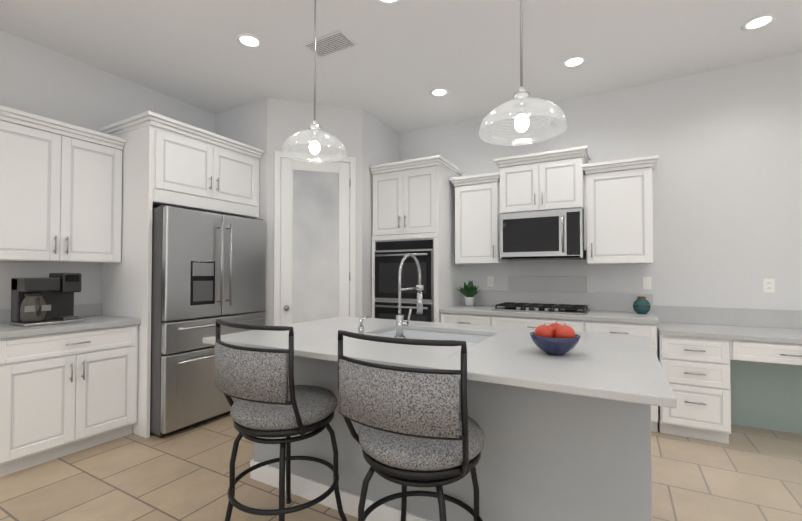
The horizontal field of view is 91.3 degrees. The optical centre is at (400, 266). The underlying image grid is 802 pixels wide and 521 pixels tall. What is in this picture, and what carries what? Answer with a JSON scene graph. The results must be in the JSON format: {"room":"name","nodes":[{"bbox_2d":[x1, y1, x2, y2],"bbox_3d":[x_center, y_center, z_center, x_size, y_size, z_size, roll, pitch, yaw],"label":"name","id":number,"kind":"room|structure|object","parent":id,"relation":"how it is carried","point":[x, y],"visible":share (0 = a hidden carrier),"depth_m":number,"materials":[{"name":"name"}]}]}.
{"room":"kitchen","nodes":[
{"label":"kitchen","id":0,"kind":"room"},
{"bbox_2d":[0,413,801,520],"bbox_3d":[0.339,1.314,0.271,8.400,0.050,8.007,-1,-1,29],"label":"floor","id":1,"kind":"structure","parent":0,"point":[747,473],"depth_m":2.40,"materials":[{"name":"tile"}]},
{"bbox_2d":[0,303,140,476],"bbox_3d":[-2.534,0.825,2.873,0.653,1.020,0.846,-1,-1,29],"label":"base cabinet","id":2,"kind":"object","parent":1,"relation":"on","point":[67,388],"visible":1,"depth_m":2.70,"materials":[{"name":"white wood"}]},
{"bbox_2d":[9,273,84,326],"bbox_3d":[-2.548,0.231,2.837,0.298,0.365,0.345,-1,-1,29],"label":"coffee maker","id":3,"kind":"object","parent":2,"relation":"on","point":[49,300],"visible":1,"depth_m":2.75,"materials":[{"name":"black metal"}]},
{"bbox_2d":[98,111,263,437],"bbox_3d":[-2.017,0.079,3.683,0.782,2.540,1.124,-1,-1,29],"label":"cabinet","id":4,"kind":"object","parent":1,"relation":"on","point":[169,161],"visible":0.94,"depth_m":3.24,"materials":[{"name":"white wood"}]},
{"bbox_2d":[150,205,265,437],"bbox_3d":[-1.927,0.441,3.633,0.951,1.815,0.980,-1,-1,29],"label":"fridge","id":5,"kind":"object","parent":1,"relation":"on","point":[208,269],"visible":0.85,"depth_m":3.22,"materials":[{"name":"silver metal"}]},
{"bbox_2d":[215,319,347,520],"bbox_3d":[-0.573,0.785,1.906,0.531,1.065,0.535,-1,-1,29],"label":"stool","id":6,"kind":"object","parent":1,"relation":"on","point":[269,402],"visible":1,"depth_m":1.70,"materials":[{"name":"fabric"}]},
{"bbox_2d":[338,330,484,520],"bbox_3d":[0.076,0.779,1.556,0.526,1.065,0.535,-1,-1,29],"label":"stool","id":7,"kind":"object","parent":1,"relation":"on","point":[417,429],"visible":1,"depth_m":1.34,"materials":[{"name":"fabric"}]},
{"bbox_2d":[370,155,463,322],"bbox_3d":[0.182,0.124,4.423,0.846,2.475,0.736,-1,-1,29],"label":"tall cabinet","id":8,"kind":"object","parent":1,"relation":"on","point":[414,207],"visible":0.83,"depth_m":4.17,"materials":[{"name":"white wood"}]},
{"bbox_2d":[250,356,651,520],"bbox_3d":[0.216,0.881,2.345,2.143,0.890,0.928,-1,-1,29],"label":"kitchen island","id":9,"kind":"object","parent":1,"relation":"on","point":[568,436],"depth_m":1.67,"materials":[{"name":"paint"}]},
{"bbox_2d":[203,316,406,355],"bbox_3d":[-0.507,0.425,2.596,0.685,0.030,1.280,-1,-1,29],"label":"island countertop","id":10,"kind":"structure","parent":9,"relation":"on","point":[316,331],"depth_m":2.36,"materials":[{"name":"white stone"}]},
{"bbox_2d":[383,328,494,343],"bbox_3d":[0.192,0.541,2.405,0.744,0.232,0.454,-1,-1,29],"label":"sink","id":11,"kind":"object","parent":10,"relation":"in","point":[435,333],"depth_m":2.52,"materials":[{"name":"grey metal"}]},
{"bbox_2d":[294,321,502,368],"bbox_3d":[0.107,0.419,2.254,0.722,0.030,1.280,-1,-1,29],"label":"island countertop","id":12,"kind":"structure","parent":9,"relation":"on","point":[401,355],"depth_m":1.87,"materials":[{"name":"white stone"}]},
{"bbox_2d":[358,253,423,337],"bbox_3d":[-0.033,0.163,2.332,0.356,0.483,0.303,-1,-1,29],"label":"faucet","id":13,"kind":"object","parent":12,"relation":"on","point":[401,323],"visible":1,"depth_m":2.21,"materials":[{"name":"metal"}]},
{"bbox_2d":[427,328,676,407],"bbox_3d":[0.767,0.413,1.887,0.790,0.030,1.280,-1,-1,29],"label":"island countertop","id":14,"kind":"structure","parent":9,"relation":"on","point":[621,369],"depth_m":1.53,"materials":[{"name":"white stone"}]},
{"bbox_2d":[530,321,580,354],"bbox_3d":[0.694,0.324,1.769,0.215,0.141,0.215,-1,-1,29],"label":"fruit bowl","id":15,"kind":"object","parent":14,"relation":"on","point":[556,338],"visible":1,"depth_m":1.71,"materials":[{"name":"blue ceramic"}]},
{"bbox_2d":[439,312,498,326],"bbox_3d":[0.809,0.917,4.126,0.600,0.880,0.620,-1,-1,29],"label":"base cabinet","id":16,"kind":"object","parent":1,"relation":"on","point":[445,317],"depth_m":3.86,"materials":[{"name":"white wood"}]},
{"bbox_2d":[499,316,594,332],"bbox_3d":[1.397,0.911,3.799,0.874,0.880,0.620,-1,-1,29],"label":"base cabinet","id":17,"kind":"object","parent":1,"relation":"on","point":[588,326],"depth_m":3.54,"materials":[{"name":"white wood"}]},
{"bbox_2d":[595,320,657,431],"bbox_3d":[1.922,0.906,3.506,0.587,0.880,0.620,-1,-1,29],"label":"base cabinet","id":18,"kind":"object","parent":1,"relation":"on","point":[601,326],"depth_m":3.18,"materials":[{"name":"white wood"}]},
{"bbox_2d":[439,304,658,323],"bbox_3d":[1.364,0.451,3.817,1.880,0.040,0.635,-1,-1,29],"label":"countertop","id":19,"kind":"structure","parent":18,"relation":"on","point":[477,309],"depth_m":3.53,"materials":[{"name":"grey stone"}]},
{"bbox_2d":[457,280,480,306],"bbox_3d":[0.745,0.296,4.302,0.276,0.285,0.330,-1,-1,29],"label":"plant","id":20,"kind":"object","parent":19,"relation":"on","point":[469,291],"visible":1,"depth_m":4.25,"materials":[{"name":"green plant"}]},
{"bbox_2d":[491,302,589,314],"bbox_3d":[1.360,0.404,3.814,0.840,0.052,0.480,-1,-1,29],"label":"cooktop","id":21,"kind":"object","parent":19,"relation":"in","point":[547,308],"visible":1,"depth_m":3.72,"materials":[{"name":"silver metal"}]},
{"bbox_2d":[633,296,650,313],"bbox_3d":[2.148,0.349,3.497,0.139,0.152,0.139,-1,-1,29],"label":"vase","id":22,"kind":"object","parent":19,"relation":"on","point":[641,305],"visible":1,"depth_m":3.46,"materials":[{"name":"teal ceramic"}]},
{"bbox_2d":[653,305,801,443],"bbox_3d":[3.209,0.841,2.773,2.349,0.985,0.653,-1,-1,29],"label":"desk unit","id":23,"kind":"object","parent":1,"relation":"on","point":[724,369],"visible":0.9,"depth_m":3.07,"materials":[{"name":"white wood"}]},
{"bbox_2d":[0,29,801,325],"bbox_3d":[0.339,-0.245,0.298,8.400,3.070,8.007,-1,-1,29],"label":"wall","id":24,"kind":"structure","parent":0,"point":[725,144],"depth_m":3.52,"materials":[{"name":"paint"}]},
{"bbox_2d":[0,105,125,262],"bbox_3d":[-2.658,-0.546,2.954,0.382,1.025,0.868,-1,-1,29],"label":"upper cabinet","id":25,"kind":"object","parent":24,"relation":"attached to","point":[60,191],"visible":1,"depth_m":2.88,"materials":[{"name":"white wood"}]},
{"bbox_2d":[274,151,355,325],"bbox_3d":[-0.889,0.090,4.091,0.600,2.532,0.600,-1,-1,29],"label":"pantry door","id":26,"kind":"structure","parent":24,"relation":"in","point":[315,214],"depth_m":4.09,"materials":[{"name":"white glass"}]},
{"bbox_2d":[453,178,506,263],"bbox_3d":[0.880,-0.461,4.272,0.499,0.870,0.340,-1,-1,29],"label":"upper cabinet","id":27,"kind":"object","parent":24,"relation":"attached to","point":[476,216],"depth_m":4.13,"materials":[{"name":"white wood"}]},
{"bbox_2d":[487,276,493,286],"bbox_3d":[1.002,0.171,4.383,0.072,0.116,0.010,-1,-1,29],"label":"electrical outlet","id":28,"kind":"object","parent":24,"relation":"attached to","point":[490,281],"visible":1,"depth_m":4.38,"materials":[{"name":"white plastic"}]},
{"bbox_2d":[497,150,588,213],"bbox_3d":[1.425,-0.782,3.951,0.770,0.500,0.380,-1,-1,29],"label":"upper cabinet","id":29,"kind":"object","parent":24,"relation":"attached to","point":[555,182],"depth_m":3.77,"materials":[{"name":"white wood"}]},
{"bbox_2d":[499,208,585,260],"bbox_3d":[1.407,-0.297,3.910,0.762,0.460,0.454,-1,-1,29],"label":"microwave","id":30,"kind":"object","parent":29,"relation":"attached to","point":[548,235],"visible":1,"depth_m":3.74,"materials":[{"name":"silver metal"}]},
{"bbox_2d":[460,290,652,311],"bbox_3d":[1.514,0.351,4.087,1.880,0.170,0.020,-1,-1,29],"label":"backsplash","id":31,"kind":"structure","parent":24,"relation":"attached to","point":[606,302],"depth_m":3.96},
{"bbox_2d":[584,162,652,263],"bbox_3d":[2.009,-0.452,3.643,0.542,0.860,0.340,-1,-1,29],"label":"upper cabinet","id":32,"kind":"object","parent":24,"relation":"attached to","point":[613,199],"depth_m":3.49,"materials":[{"name":"white wood"}]},
{"bbox_2d":[643,277,651,288],"bbox_3d":[2.300,0.158,3.660,0.072,0.116,0.010,-1,-1,29],"label":"electrical outlet","id":33,"kind":"object","parent":24,"relation":"attached to","point":[647,282],"visible":1,"depth_m":3.65,"materials":[{"name":"white plastic"}]},
{"bbox_2d":[763,279,774,292],"bbox_3d":[3.047,0.161,3.244,0.072,0.116,0.010,-1,-1,29],"label":"electrical outlet","id":34,"kind":"object","parent":24,"relation":"attached to","point":[768,285],"visible":1,"depth_m":3.24,"materials":[{"name":"white plastic"}]},
{"bbox_2d":[0,0,801,132],"bbox_3d":[0.339,-1.805,0.325,8.400,0.050,8.007,-1,-1,29],"label":"ceiling","id":35,"kind":"structure","parent":0,"point":[398,63],"depth_m":3.08,"materials":[{"name":"paint"}]},
{"bbox_2d":[236,33,262,47],"bbox_3d":[-1.164,-1.729,3.011,0.190,0.007,0.190,-1,-1,29],"label":"recessed light","id":36,"kind":"object","parent":35,"relation":"in","point":[247,40],"visible":1,"depth_m":3.00,"materials":[{"name":"white plastic"}]},
{"bbox_2d":[282,0,345,162],"bbox_3d":[-0.520,-1.209,2.368,0.380,1.069,0.380,-1,-1,29],"label":"pendant light","id":37,"kind":"object","parent":35,"relation":"hanging from","point":[314,131],"visible":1,"depth_m":2.35,"materials":[{"name":"clear glass"}]},
{"bbox_2d":[302,30,357,57],"bbox_3d":[-0.553,-1.726,3.060,0.380,0.012,0.220,-1,-1,29],"label":"ceiling vent","id":38,"kind":"object","parent":35,"relation":"in","point":[334,42],"visible":0.94,"depth_m":3.04,"materials":[{"name":"white metal"}]},
{"bbox_2d":[376,0,400,4],"bbox_3d":[-0.081,-1.737,2.511,0.190,0.007,0.190,-1,-1,29],"label":"recessed light","id":39,"kind":"object","parent":35,"relation":"in","point":[388,2],"visible":1,"depth_m":2.58,"materials":[{"name":"white plastic"}]},
{"bbox_2d":[430,88,448,96],"bbox_3d":[0.378,-1.714,3.869,0.190,0.007,0.190,-1,-1,29],"label":"recessed light","id":40,"kind":"object","parent":35,"relation":"in","point":[438,92],"visible":1,"depth_m":3.87,"materials":[{"name":"white plastic"}]},
{"bbox_2d":[479,0,567,145],"bbox_3d":[0.544,-1.179,1.775,0.380,1.149,0.380,-1,-1,29],"label":"pendant light","id":41,"kind":"object","parent":35,"relation":"hanging from","point":[522,102],"visible":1,"depth_m":1.75,"materials":[{"name":"clear glass"}]},
{"bbox_2d":[562,56,586,67],"bbox_3d":[1.463,-1.724,3.311,0.190,0.007,0.190,-1,-1,29],"label":"recessed light","id":42,"kind":"object","parent":35,"relation":"in","point":[574,61],"visible":1,"depth_m":3.30,"materials":[{"name":"white plastic"}]},
{"bbox_2d":[741,13,776,30],"bbox_3d":[2.546,-1.733,2.788,0.190,0.007,0.190,-1,-1,29],"label":"recessed light","id":43,"kind":"object","parent":35,"relation":"in","point":[758,22],"visible":1,"depth_m":2.79,"materials":[{"name":"white plastic"}]}
]}

